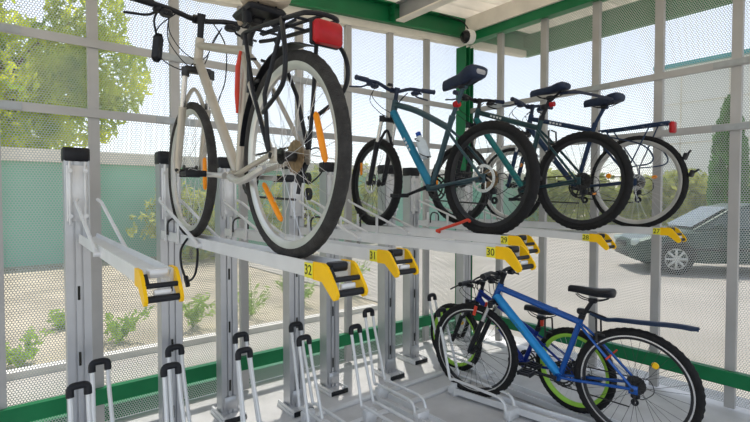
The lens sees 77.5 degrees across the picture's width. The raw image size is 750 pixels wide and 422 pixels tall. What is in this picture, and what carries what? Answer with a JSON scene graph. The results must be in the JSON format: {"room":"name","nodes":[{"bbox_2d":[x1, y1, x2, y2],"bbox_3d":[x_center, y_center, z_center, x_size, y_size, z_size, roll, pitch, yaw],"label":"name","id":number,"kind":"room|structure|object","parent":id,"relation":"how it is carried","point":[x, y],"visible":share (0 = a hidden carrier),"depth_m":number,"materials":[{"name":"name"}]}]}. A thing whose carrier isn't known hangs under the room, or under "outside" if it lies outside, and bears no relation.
{"room":"bicycle parking shelter","nodes":[
{"label":"bicycle parking shelter","id":0,"kind":"room"},
{"bbox_2d":[0,0,458,421],"bbox_3d":[-0.874,-0.203,3.719,4.680,3.125,0.001,-1,2,-39],"label":"mesh panel","id":1,"kind":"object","parent":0,"point":[2,0],"depth_m":3.14,"materials":[{"name":"grey metal"}]},
{"bbox_2d":[0,132,6,408],"bbox_3d":[-2.157,0.000,2.655,0.060,2.802,0.040,-1,2,-39],"label":"trim","id":2,"kind":"structure","parent":1,"relation":"attached to","point":[3,388],"depth_m":2.67,"materials":[{"name":"metal"}]},
{"bbox_2d":[85,0,104,421],"bbox_3d":[-1.774,-0.029,2.960,0.060,2.843,0.040,-1,2,-39],"label":"trim","id":3,"kind":"structure","parent":1,"relation":"attached to","point":[92,59],"depth_m":2.94,"materials":[{"name":"metal"}]},
{"bbox_2d":[168,0,183,400],"bbox_3d":[-1.391,-0.059,3.265,0.060,2.884,0.040,-1,2,-39],"label":"trim","id":4,"kind":"structure","parent":1,"relation":"attached to","point":[174,74],"depth_m":3.22,"materials":[{"name":"metal"}]},
{"bbox_2d":[0,100,452,149],"bbox_3d":[-0.825,-0.631,3.661,4.660,0.050,0.022,-1,2,-39],"label":"trim","id":5,"kind":"structure","parent":1,"relation":"attached to","point":[5,105],"depth_m":3.04,"materials":[{"name":"metal"}]},
{"bbox_2d":[0,313,455,421],"bbox_3d":[-0.841,1.156,3.702,4.660,0.100,0.050,-1,2,-39],"label":"trim","id":6,"kind":"structure","parent":1,"relation":"attached to","point":[57,405],"depth_m":3.11,"materials":[{"name":"green paint"}]},
{"bbox_2d":[0,22,458,110],"bbox_3d":[-0.825,-1.064,3.648,4.660,0.050,0.022,-1,2,-39],"label":"trim","id":7,"kind":"structure","parent":1,"relation":"attached to","point":[4,28],"depth_m":3.07,"materials":[{"name":"metal"}]},
{"bbox_2d":[237,6,248,389],"bbox_3d":[-1.008,-0.088,3.570,0.060,2.924,0.040,-1,2,-39],"label":"trim","id":8,"kind":"structure","parent":1,"relation":"attached to","point":[243,265],"depth_m":3.57,"materials":[{"name":"metal"}]},
{"bbox_2d":[32,320,454,421],"bbox_3d":[-0.916,1.318,3.801,4.660,0.100,0.050,-1,2,-39],"label":"trim","id":9,"kind":"structure","parent":1,"relation":"attached to","point":[317,363],"depth_m":3.48,"materials":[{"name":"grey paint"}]},
{"bbox_2d":[294,19,304,373],"bbox_3d":[-0.625,-0.118,3.875,0.060,2.965,0.040,-1,2,-39],"label":"trim","id":10,"kind":"structure","parent":1,"relation":"attached to","point":[299,38],"depth_m":3.83,"materials":[{"name":"metal"}]},
{"bbox_2d":[344,25,351,361],"bbox_3d":[-0.242,-0.147,4.180,0.060,3.006,0.040,-1,2,-39],"label":"trim","id":11,"kind":"structure","parent":1,"relation":"attached to","point":[347,28],"depth_m":4.17,"materials":[{"name":"metal"}]},
{"bbox_2d":[386,32,393,164],"bbox_3d":[0.141,-0.176,4.485,0.060,3.046,0.040,-1,2,-39],"label":"trim","id":12,"kind":"structure","parent":1,"relation":"attached to","point":[389,36],"depth_m":4.43,"materials":[{"name":"metal"}]},
{"bbox_2d":[422,39,429,340],"bbox_3d":[0.523,-0.206,4.790,0.060,3.087,0.040,-1,2,-39],"label":"trim","id":13,"kind":"structure","parent":1,"relation":"attached to","point":[426,42],"depth_m":4.77,"materials":[{"name":"metal"}]},
{"bbox_2d":[106,329,749,421],"bbox_3d":[0.455,1.485,2.200,5.200,0.100,4.400,-1,2,-39],"label":"floor","id":14,"kind":"structure","parent":0,"point":[447,407],"depth_m":3.46,"materials":[{"name":"concrete"}]},
{"bbox_2d":[61,147,92,421],"bbox_3d":[-1.621,0.541,2.556,0.170,1.768,0.248,-1,2,-39],"label":"post","id":15,"kind":"object","parent":14,"relation":"on","point":[75,160],"visible":0.95,"depth_m":2.53,"materials":[{"name":"grey metal"}]},
{"bbox_2d":[74,198,183,306],"bbox_3d":[-1.075,0.100,1.928,0.138,0.286,1.517,-1,3,-39],"label":"tray","id":16,"kind":"object","parent":15,"relation":"attached to","point":[135,265],"visible":1,"depth_m":1.57,"materials":[{"name":"metal"}]},
{"bbox_2d":[65,381,92,421],"bbox_3d":[-1.185,1.126,1.943,0.121,0.634,0.692,-1,2,-39],"label":"holder","id":17,"kind":"object","parent":14,"relation":"on","point":[86,385],"visible":1,"depth_m":2.18,"materials":[{"name":"metal"}]},
{"bbox_2d":[88,357,114,421],"bbox_3d":[-1.263,1.107,2.233,0.121,0.654,0.622,-1,2,-39],"label":"holder","id":18,"kind":"object","parent":14,"relation":"on","point":[92,365],"visible":0.95,"depth_m":2.43,"materials":[{"name":"metal"}]},
{"bbox_2d":[154,151,182,421],"bbox_3d":[-1.220,0.534,2.787,0.170,1.768,0.248,-1,2,-39],"label":"post","id":19,"kind":"object","parent":14,"relation":"on","point":[169,313],"visible":0.45,"depth_m":2.76,"materials":[{"name":"grey metal"}]},
{"bbox_2d":[158,197,367,300],"bbox_3d":[-0.629,0.082,2.000,0.138,0.286,1.822,-1,2,-39],"label":"tray","id":20,"kind":"object","parent":19,"relation":"attached to","point":[324,270],"visible":0.91,"depth_m":1.53,"materials":[{"name":"metal"}]},
{"bbox_2d":[179,238,198,286],"bbox_3d":[-0.888,0.250,2.238,0.030,0.236,0.203,-2,2,-42],"label":"lock","id":21,"kind":"object","parent":20,"relation":"hanging from","point":[187,280],"visible":0.92,"depth_m":2.25,"materials":[{"name":"black plastic"}]},
{"bbox_2d":[123,0,352,258],"bbox_3d":[-0.567,-0.400,2.022,1.716,1.097,0.627,1,2,41],"label":"bicycle","id":22,"kind":"object","parent":20,"relation":"on","point":[253,15],"visible":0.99,"depth_m":1.66,"materials":[{"name":"beige paint"}]},
{"bbox_2d":[151,33,163,62],"bbox_3d":[-1.005,-0.754,2.158,0.042,0.132,0.042,0,2,7],"label":"mirror","id":23,"kind":"object","parent":22,"relation":"attached to","point":[157,45],"depth_m":2.14,"materials":[{"name":"black plastic"}]},
{"bbox_2d":[160,362,185,421],"bbox_3d":[-0.864,1.118,2.199,0.121,0.634,0.692,-1,2,-39],"label":"holder","id":24,"kind":"object","parent":14,"relation":"on","point":[178,368],"visible":1,"depth_m":2.42,"materials":[{"name":"metal"}]},
{"bbox_2d":[165,344,191,421],"bbox_3d":[-0.970,1.100,2.466,0.121,0.654,0.622,-1,2,-39],"label":"holder","id":25,"kind":"object","parent":14,"relation":"on","point":[179,347],"visible":0.87,"depth_m":2.65,"materials":[{"name":"metal"}]},
{"bbox_2d":[211,157,247,421],"bbox_3d":[-1.002,0.522,3.179,0.170,1.768,0.248,-1,2,-39],"label":"post","id":26,"kind":"object","parent":14,"relation":"on","point":[227,409],"visible":0.72,"depth_m":3.16,"materials":[{"name":"grey metal"}]},
{"bbox_2d":[223,199,418,277],"bbox_3d":[-0.418,0.085,2.434,0.138,0.286,1.747,-1,2,-39],"label":"tray","id":27,"kind":"object","parent":26,"relation":"attached to","point":[390,257],"visible":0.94,"depth_m":1.98,"materials":[{"name":"metal"}]},
{"bbox_2d":[232,331,263,421],"bbox_3d":[-0.661,1.093,2.713,0.121,0.654,0.622,-1,2,-39],"label":"holder","id":28,"kind":"object","parent":14,"relation":"on","point":[245,335],"visible":0.68,"depth_m":2.90,"materials":[{"name":"metal"}]},
{"bbox_2d":[235,346,261,421],"bbox_3d":[-0.552,1.111,2.448,0.121,0.634,0.692,-1,2,-39],"label":"holder","id":29,"kind":"object","parent":14,"relation":"on","point":[248,350],"visible":1,"depth_m":2.66,"materials":[{"name":"metal"}]},
{"bbox_2d":[277,165,313,417],"bbox_3d":[-0.563,0.519,3.286,0.170,1.768,0.248,-1,2,-39],"label":"post","id":30,"kind":"object","parent":14,"relation":"on","point":[293,284],"visible":0.58,"depth_m":3.27,"materials":[{"name":"grey metal"}]},
{"bbox_2d":[298,199,535,272],"bbox_3d":[0.064,0.081,2.560,0.138,0.286,1.772,-1,2,-39],"label":"tray","id":31,"kind":"object","parent":30,"relation":"attached to","point":[511,254],"visible":0.9,"depth_m":2.22,"materials":[{"name":"metal"}]},
{"bbox_2d":[296,334,329,421],"bbox_3d":[-0.243,1.103,2.695,0.121,0.634,0.692,-1,2,-39],"label":"holder","id":32,"kind":"object","parent":14,"relation":"on","point":[307,337],"visible":0.96,"depth_m":2.90,"materials":[{"name":"metal"}]},
{"bbox_2d":[289,321,345,421],"bbox_3d":[-0.356,1.086,2.956,0.121,0.654,0.622,-1,2,-39],"label":"holder","id":33,"kind":"object","parent":14,"relation":"on","point":[312,415],"visible":0.95,"depth_m":3.10,"materials":[{"name":"metal"}]},
{"bbox_2d":[314,162,348,396],"bbox_3d":[-0.341,0.509,3.617,0.170,1.768,0.248,-1,2,-39],"label":"post","id":34,"kind":"object","parent":14,"relation":"on","point":[329,384],"visible":0.54,"depth_m":3.60,"materials":[{"name":"grey metal"}]},
{"bbox_2d":[337,199,539,253],"bbox_3d":[0.293,0.067,3.021,0.219,0.286,1.608,-1,2,-39],"label":"tray","id":35,"kind":"object","parent":34,"relation":"attached to","point":[526,241],"visible":0.94,"depth_m":2.89,"materials":[{"name":"metal"}]},
{"bbox_2d":[349,64,540,234],"bbox_3d":[0.322,-0.380,3.044,0.671,1.022,1.675,-1,2,-39],"label":"bicycle","id":36,"kind":"object","parent":35,"relation":"on","point":[471,74],"visible":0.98,"depth_m":2.83,"materials":[{"name":"teal paint"}]},
{"bbox_2d":[415,132,430,159],"bbox_3d":[0.311,-0.428,3.049,0.068,0.187,0.119,-1,2,-39],"label":"water bottle","id":37,"kind":"object","parent":36,"relation":"attached to","point":[422,146],"visible":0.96,"depth_m":3.02,"materials":[{"name":"clear plastic"}]},
{"bbox_2d":[453,100,460,107],"bbox_3d":[0.493,-0.644,2.813,0.043,0.050,0.040,-1,2,-39],"label":"tail light","id":38,"kind":"object","parent":36,"relation":"attached to","point":[457,103],"depth_m":2.80,"materials":[{"name":"red plastic"}]},
{"bbox_2d":[436,219,470,232],"bbox_3d":[0.467,0.091,2.770,0.040,0.102,0.277,-1,2,-39],"label":"lock","id":39,"kind":"object","parent":35,"relation":"attached to","point":[439,230],"visible":1,"depth_m":2.75,"materials":[{"name":"red plastic"}]},
{"bbox_2d":[289,370,444,421],"bbox_3d":[-0.542,1.399,3.078,2.940,0.020,0.045,-1,2,-39],"label":"bar","id":40,"kind":"object","parent":14,"relation":"on","point":[439,373],"visible":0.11,"depth_m":3.45,"materials":[{"name":"metal"}]},
{"bbox_2d":[349,323,414,421],"bbox_3d":[0.070,1.096,2.944,0.121,0.634,0.692,-1,2,-39],"label":"holder","id":41,"kind":"object","parent":14,"relation":"on","point":[370,414],"visible":1,"depth_m":3.09,"materials":[{"name":"metal"}]},
{"bbox_2d":[374,165,404,380],"bbox_3d":[0.113,0.500,3.914,0.170,1.768,0.248,-1,2,-39],"label":"post","id":42,"kind":"object","parent":14,"relation":"on","point":[386,280],"visible":0.59,"depth_m":3.90,"materials":[{"name":"grey metal"}]},
{"bbox_2d":[362,308,428,421],"bbox_3d":[0.132,1.074,3.346,0.121,0.654,0.622,-1,2,-39],"label":"holder","id":43,"kind":"object","parent":14,"relation":"on","point":[381,390],"visible":1,"depth_m":3.44,"materials":[{"name":"metal"}]},
{"bbox_2d":[378,393,445,421],"bbox_3d":[0.567,1.395,2.811,0.110,0.045,1.620,-1,2,-39],"label":"rail","id":44,"kind":"object","parent":14,"relation":"on","point":[391,400],"visible":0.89,"depth_m":3.27,"materials":[{"name":"metal"}]},
{"bbox_2d":[397,167,427,364],"bbox_3d":[0.346,0.489,4.280,0.170,1.768,0.248,-1,2,-39],"label":"post","id":45,"kind":"object","parent":14,"relation":"on","point":[412,181],"visible":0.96,"depth_m":4.26,"materials":[{"name":"grey metal"}]},
{"bbox_2d":[418,199,616,249],"bbox_3d":[0.955,0.067,3.580,0.138,0.286,1.707,-1,3,-39],"label":"tray","id":46,"kind":"object","parent":45,"relation":"attached to","point":[604,240],"visible":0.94,"depth_m":3.25,"materials":[{"name":"metal"}]},
{"bbox_2d":[431,82,633,230],"bbox_3d":[1.027,-0.396,3.476,0.629,1.029,1.703,-1,2,-39],"label":"bicycle","id":47,"kind":"object","parent":46,"relation":"on","point":[582,181],"visible":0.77,"depth_m":3.20,"materials":[{"name":"black paint"}]},
{"bbox_2d":[549,101,555,106],"bbox_3d":[1.223,-0.736,3.221,0.035,0.039,0.033,-1,2,-39],"label":"tail light","id":48,"kind":"object","parent":47,"relation":"attached to","point":[551,104],"depth_m":3.21,"materials":[{"name":"red plastic"}]},
{"bbox_2d":[350,370,493,421],"bbox_3d":[-0.265,1.402,2.979,3.250,0.020,0.045,-1,2,-39],"label":"bar","id":49,"kind":"object","parent":14,"relation":"on","point":[443,389],"visible":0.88,"depth_m":3.48,"materials":[{"name":"metal"}]},
{"bbox_2d":[427,293,488,380],"bbox_3d":[0.698,1.067,4.015,0.121,0.629,0.622,-1,2,-39],"label":"holder","id":50,"kind":"object","parent":14,"relation":"on","point":[483,374],"visible":0.57,"depth_m":4.02,"materials":[{"name":"metal"}]},
{"bbox_2d":[450,46,473,335],"bbox_3d":[0.967,-0.200,5.068,0.220,3.100,0.220,-1,2,-39],"label":"post","id":51,"kind":"object","parent":14,"relation":"on","point":[464,56],"visible":0.33,"depth_m":5.00,"materials":[{"name":"green metal"}]},
{"bbox_2d":[470,56,749,113],"bbox_3d":[2.163,-1.032,3.591,0.022,0.050,3.860,-1,2,-39],"label":"trim","id":52,"kind":"structure","parent":51,"relation":"attached to","point":[742,60],"depth_m":3.63,"materials":[{"name":"metal"}]},
{"bbox_2d":[452,170,472,347],"bbox_3d":[0.918,0.476,4.749,0.170,1.768,0.248,-1,2,-39],"label":"post","id":53,"kind":"object","parent":14,"relation":"on","point":[463,261],"visible":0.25,"depth_m":4.73,"materials":[{"name":"grey metal"}]},
{"bbox_2d":[461,199,686,242],"bbox_3d":[1.458,0.043,3.859,0.229,0.286,1.953,-1,2,-39],"label":"tray","id":54,"kind":"object","parent":53,"relation":"attached to","point":[674,233],"visible":0.62,"depth_m":3.37,"materials":[{"name":"metal"}]},
{"bbox_2d":[480,92,699,226],"bbox_3d":[1.537,-0.400,3.674,0.615,1.023,1.750,-1,2,-39],"label":"bicycle","id":55,"kind":"object","parent":54,"relation":"on","point":[639,182],"visible":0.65,"depth_m":3.38,"materials":[{"name":"blue paint"}]},
{"bbox_2d":[436,307,518,421],"bbox_3d":[0.724,1.082,3.409,0.121,0.634,0.692,-1,2,-39],"label":"holder","id":56,"kind":"object","parent":14,"relation":"on","point":[511,413],"visible":0.91,"depth_m":3.47,"materials":[{"name":"metal"}]},
{"bbox_2d":[448,386,586,421],"bbox_3d":[1.263,1.369,2.995,1.800,0.045,0.110,1,2,41],"label":"rail","id":57,"kind":"object","parent":14,"relation":"on","point":[533,412],"visible":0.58,"depth_m":3.21,"materials":[{"name":"metal"}]},
{"bbox_2d":[434,266,705,421],"bbox_3d":[1.165,0.889,3.161,1.700,0.968,0.639,1,2,28],"label":"bicycle","id":58,"kind":"object","parent":57,"relation":"on","point":[635,386],"visible":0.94,"depth_m":2.93,"materials":[{"name":"blue paint"}]},
{"bbox_2d":[450,366,620,421],"bbox_3d":[1.120,1.367,3.495,0.110,0.059,1.560,-1,2,-39],"label":"rail","id":59,"kind":"object","parent":14,"relation":"on","point":[529,395],"visible":0.47,"depth_m":3.42,"materials":[{"name":"metal"}]},
{"bbox_2d":[430,276,616,413],"bbox_3d":[0.958,0.966,3.574,0.590,0.835,1.602,-1,2,-25],"label":"bicycle","id":60,"kind":"object","parent":59,"relation":"on","point":[552,335],"visible":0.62,"depth_m":3.35,"materials":[{"name":"paint"}]},
{"bbox_2d":[387,0,637,33],"bbox_3d":[0.668,-1.878,2.715,6.100,0.580,4.595,-1,2,-39],"label":"ceiling","id":61,"kind":"structure","parent":0,"point":[464,9],"depth_m":4.73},
{"bbox_2d":[289,0,528,50],"bbox_3d":[-0.424,-1.776,3.967,5.850,0.681,0.170,-1,2,-39],"label":"steel beam","id":62,"kind":"structure","parent":61,"relation":"attached to","point":[380,11],"depth_m":4.36,"materials":[{"name":"green metal"}]},
{"bbox_2d":[193,0,522,57],"bbox_3d":[-0.434,-1.647,3.983,5.850,0.551,0.080,-1,2,-39],"label":"trim","id":63,"kind":"structure","parent":62,"relation":"attached to","point":[361,24],"depth_m":4.32,"materials":[{"name":"beige paint"}]},
{"bbox_2d":[439,13,475,44],"bbox_3d":[0.866,-1.840,4.771,0.455,0.290,0.283,-1,2,-39],"label":"security camera","id":64,"kind":"object","parent":62,"relation":"attached to","point":[467,37],"visible":1,"depth_m":4.71,"materials":[{"name":"white plastic"}]},
{"bbox_2d":[470,43,526,56],"bbox_3d":[1.446,-1.879,5.420,1.030,0.156,0.030,-1,2,-39],"label":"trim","id":65,"kind":"structure","parent":62,"relation":"attached to","point":[476,43],"depth_m":5.35,"materials":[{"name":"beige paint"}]},
{"bbox_2d":[470,0,606,44],"bbox_3d":[2.182,-1.806,3.578,0.120,0.100,3.850,-1,2,-39],"label":"steel beam","id":66,"kind":"structure","parent":62,"relation":"attached to","point":[563,7],"depth_m":4.38,"materials":[{"name":"green metal"}]},
{"bbox_2d":[396,0,454,22],"bbox_3d":[1.410,-1.819,2.909,0.100,0.183,3.770,-1,2,-39],"label":"cross beam","id":67,"kind":"structure","parent":61,"relation":"attached to","point":[408,9],"depth_m":4.21,"materials":[{"name":"white metal"}]},
{"bbox_2d":[465,0,562,30],"bbox_3d":[2.168,-1.925,3.511,0.080,0.167,3.770,-1,2,-39],"label":"trim","id":68,"kind":"structure","parent":61,"relation":"attached to","point":[514,8],"depth_m":4.58,"materials":[{"name":"beige paint"}]},
{"bbox_2d":[524,0,732,57],"bbox_3d":[3.066,-1.986,4.277,0.080,0.267,3.850,-1,2,-39],"label":"steel beam","id":69,"kind":"structure","parent":61,"relation":"attached to","point":[577,22],"depth_m":4.91,"materials":[{"name":"green metal"}]},
{"bbox_2d":[466,0,749,409],"bbox_3d":[2.211,-0.201,3.661,0.001,3.125,3.870,-1,2,-39],"label":"mesh panel","id":70,"kind":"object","parent":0,"point":[607,0],"depth_m":3.76,"materials":[{"name":"grey metal"}]},
{"bbox_2d":[495,33,504,341],"bbox_3d":[1.276,-0.230,4.776,0.040,3.135,0.060,-1,2,-39],"label":"trim","id":71,"kind":"structure","parent":70,"relation":"attached to","point":[501,36],"depth_m":4.74,"materials":[{"name":"metal"}]},
{"bbox_2d":[538,18,548,339],"bbox_3d":[1.582,-0.218,4.393,0.040,3.135,0.060,-1,2,-39],"label":"trim","id":72,"kind":"structure","parent":70,"relation":"attached to","point":[544,55],"depth_m":4.37,"materials":[{"name":"metal"}]},
{"bbox_2d":[588,1,601,367],"bbox_3d":[1.888,-0.207,4.011,0.040,3.135,0.060,-1,2,-39],"label":"trim","id":73,"kind":"structure","parent":70,"relation":"attached to","point":[597,6],"depth_m":3.99,"materials":[{"name":"metal"}]},
{"bbox_2d":[473,313,749,391],"bbox_3d":[2.176,1.157,3.641,0.050,0.100,3.860,-1,2,-39],"label":"trim","id":74,"kind":"structure","parent":70,"relation":"attached to","point":[738,380],"depth_m":3.57,"materials":[{"name":"green paint"}]},
{"bbox_2d":[476,121,749,153],"bbox_3d":[2.163,-0.592,3.604,0.022,0.050,3.860,-1,2,-39],"label":"trim","id":75,"kind":"structure","parent":70,"relation":"attached to","point":[741,125],"depth_m":3.44,"materials":[{"name":"metal"}]},
{"bbox_2d":[649,0,665,386],"bbox_3d":[2.193,-0.195,3.628,0.040,3.135,0.060,-1,2,-39],"label":"trim","id":76,"kind":"structure","parent":70,"relation":"attached to","point":[660,5],"depth_m":3.61,"materials":[{"name":"metal"}]},
{"bbox_2d":[724,0,744,408],"bbox_3d":[2.499,-0.184,3.245,0.040,3.135,0.060,-1,2,-39],"label":"post","id":77,"kind":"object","parent":70,"relation":"attached to","point":[738,9],"depth_m":3.23,"materials":[{"name":"metal"}]},
{"label":"outside","id":78,"kind":"structure","parent":0,"visible":0},
{"bbox_2d":[6,307,421,406],"bbox_3d":[-6.903,1.555,0.038,19.400,0.030,1.300,-1,2,-39],"label":"footpath","id":79,"kind":"structure","parent":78,"point":[353,316],"depth_m":4.33,"materials":[{"name":"grey concrete"}]},
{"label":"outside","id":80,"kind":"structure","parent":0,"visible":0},
{"bbox_2d":[4,213,584,369],"bbox_3d":[3.153,0.775,28.143,160.000,0.100,160.000,-1,2,-39],"label":"ground","id":81,"kind":"structure","parent":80,"point":[185,264],"depth_m":6.98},
{"bbox_2d":[6,326,55,366],"bbox_3d":[-3.232,1.264,4.296,0.420,0.344,0.558,2,2,44],"label":"grass tuft","id":82,"kind":"object","parent":81,"relation":"on","point":[31,326],"visible":0.43,"depth_m":4.27,"materials":[{"name":"green plant"}]},
{"bbox_2d":[45,309,64,328],"bbox_3d":[-3.708,1.269,5.565,0.345,0.258,0.397,1,2,30],"label":"grass tuft","id":83,"kind":"object","parent":81,"relation":"on","point":[55,309],"visible":0.4,"depth_m":5.47,"materials":[{"name":"green plant"}]},
{"bbox_2d":[0,0,152,149],"bbox_3d":[-11.358,-3.937,13.092,9.362,10.224,5.688,-1,2,-39],"label":"leafy tree","id":84,"kind":"object","parent":81,"relation":"on","point":[107,8],"visible":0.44,"depth_m":14.04,"materials":[{"name":"green plant"}]},
{"bbox_2d":[103,305,154,343],"bbox_3d":[-2.724,1.220,4.985,0.676,0.392,0.445,1,2,17],"label":"grass tuft","id":85,"kind":"object","parent":81,"relation":"on","point":[142,314],"visible":0.54,"depth_m":5.00,"materials":[{"name":"green plant"}]},
{"bbox_2d":[125,179,237,261],"bbox_3d":[-4.612,0.190,11.641,2.692,2.281,1.767,-1,2,-21],"label":"bush","id":86,"kind":"object","parent":81,"relation":"on","point":[192,204],"visible":0.12,"depth_m":11.35,"materials":[{"name":"green plant"}]},
{"bbox_2d":[6,304,377,380],"bbox_3d":[-7.809,1.524,0.210,20.000,0.100,0.120,-1,2,-39],"label":"kerb","id":87,"kind":"object","parent":81,"relation":"on","point":[314,316],"visible":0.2,"depth_m":4.58,"materials":[{"name":"stone"}]},
{"bbox_2d":[183,292,215,327],"bbox_3d":[-2.136,1.189,5.573,0.510,0.418,0.543,-1,2,-39],"label":"grass tuft","id":88,"kind":"object","parent":81,"relation":"on","point":[202,308],"visible":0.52,"depth_m":5.51,"materials":[{"name":"green plant"}]},
{"bbox_2d":[237,280,270,314],"bbox_3d":[-1.699,1.096,6.190,0.654,0.568,0.775,0,2,-9],"label":"grass tuft","id":89,"kind":"object","parent":81,"relation":"on","point":[250,280],"visible":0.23,"depth_m":6.08,"materials":[{"name":"green plant"}]},
{"bbox_2d":[1,147,549,267],"bbox_3d":[-6.703,-0.089,11.605,40.000,2.690,0.500,-1,2,-39],"label":"wall","id":90,"kind":"structure","parent":81,"relation":"on","point":[146,163],"depth_m":10.90,"materials":[{"name":"green paint"}]},
{"bbox_2d":[276,275,316,302],"bbox_3d":[-1.123,1.124,6.701,0.509,0.481,0.598,-1,2,-39],"label":"grass tuft","id":91,"kind":"object","parent":81,"relation":"on","point":[280,275],"visible":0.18,"depth_m":6.68,"materials":[{"name":"green plant"}]},
{"bbox_2d":[526,168,749,225],"bbox_3d":[14.069,-0.502,21.267,14.400,3.053,2.108,0,2,4],"label":"hedge","id":92,"kind":"object","parent":81,"relation":"on","point":[555,179],"visible":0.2,"depth_m":21.05,"materials":[{"name":"green plant"}]},
{"bbox_2d":[653,49,749,174],"bbox_3d":[27.472,-3.932,23.104,8.300,9.610,22.200,-1,2,-39],"label":"office building","id":93,"kind":"structure","parent":81,"relation":"on","point":[678,66],"depth_m":27.39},
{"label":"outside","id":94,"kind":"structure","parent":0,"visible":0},
{"bbox_2d":[206,228,749,398],"bbox_3d":[1.220,1.504,1.723,52.600,0.030,62.900,-1,2,-39],"label":"pavement","id":95,"kind":"structure","parent":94,"point":[535,238],"depth_m":7.39,"materials":[{"name":"grey concrete"}]},
{"bbox_2d":[259,165,343,254],"bbox_3d":[-1.910,-0.015,12.168,1.509,2.442,2.313,2,2,43],"label":"bush","id":96,"kind":"object","parent":95,"relation":"on","point":[307,212],"visible":0.09,"depth_m":11.91,"materials":[{"name":"green plant"}]},
{"bbox_2d":[339,262,369,287],"bbox_3d":[-0.408,1.015,7.324,0.781,0.662,0.717,0,2,6],"label":"grass tuft","id":97,"kind":"object","parent":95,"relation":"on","point":[357,262],"visible":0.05,"depth_m":7.15,"materials":[{"name":"green plant"}]},
{"bbox_2d":[341,163,377,243],"bbox_3d":[-0.448,-0.208,14.430,2.512,2.693,1.589,-1,2,-39],"label":"bush","id":98,"kind":"object","parent":95,"relation":"on","point":[363,163],"visible":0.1,"depth_m":14.22,"materials":[{"name":"green plant"}]},
{"bbox_2d":[614,203,749,274],"bbox_3d":[7.413,0.544,9.655,4.225,1.420,1.872,0,2,13],"label":"car","id":99,"kind":"object","parent":95,"relation":"on","point":[701,225],"visible":0.42,"depth_m":9.19,"materials":[{"name":"grey paint"}]},
{"bbox_2d":[615,238,628,255],"bbox_3d":[5.397,0.772,10.208,0.050,0.310,1.000,0,2,13],"label":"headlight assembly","id":100,"kind":"object","parent":99,"relation":"attached to","point":[625,245],"depth_m":10.15,"materials":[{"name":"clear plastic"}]},
{"bbox_2d":[706,94,749,205],"bbox_3d":[13.065,-1.644,17.234,1.374,5.384,1.373,-1,2,-39],"label":"conifer","id":101,"kind":"object","parent":95,"relation":"on","point":[727,94],"visible":0.31,"depth_m":17.02,"materials":[{"name":"green plant"}]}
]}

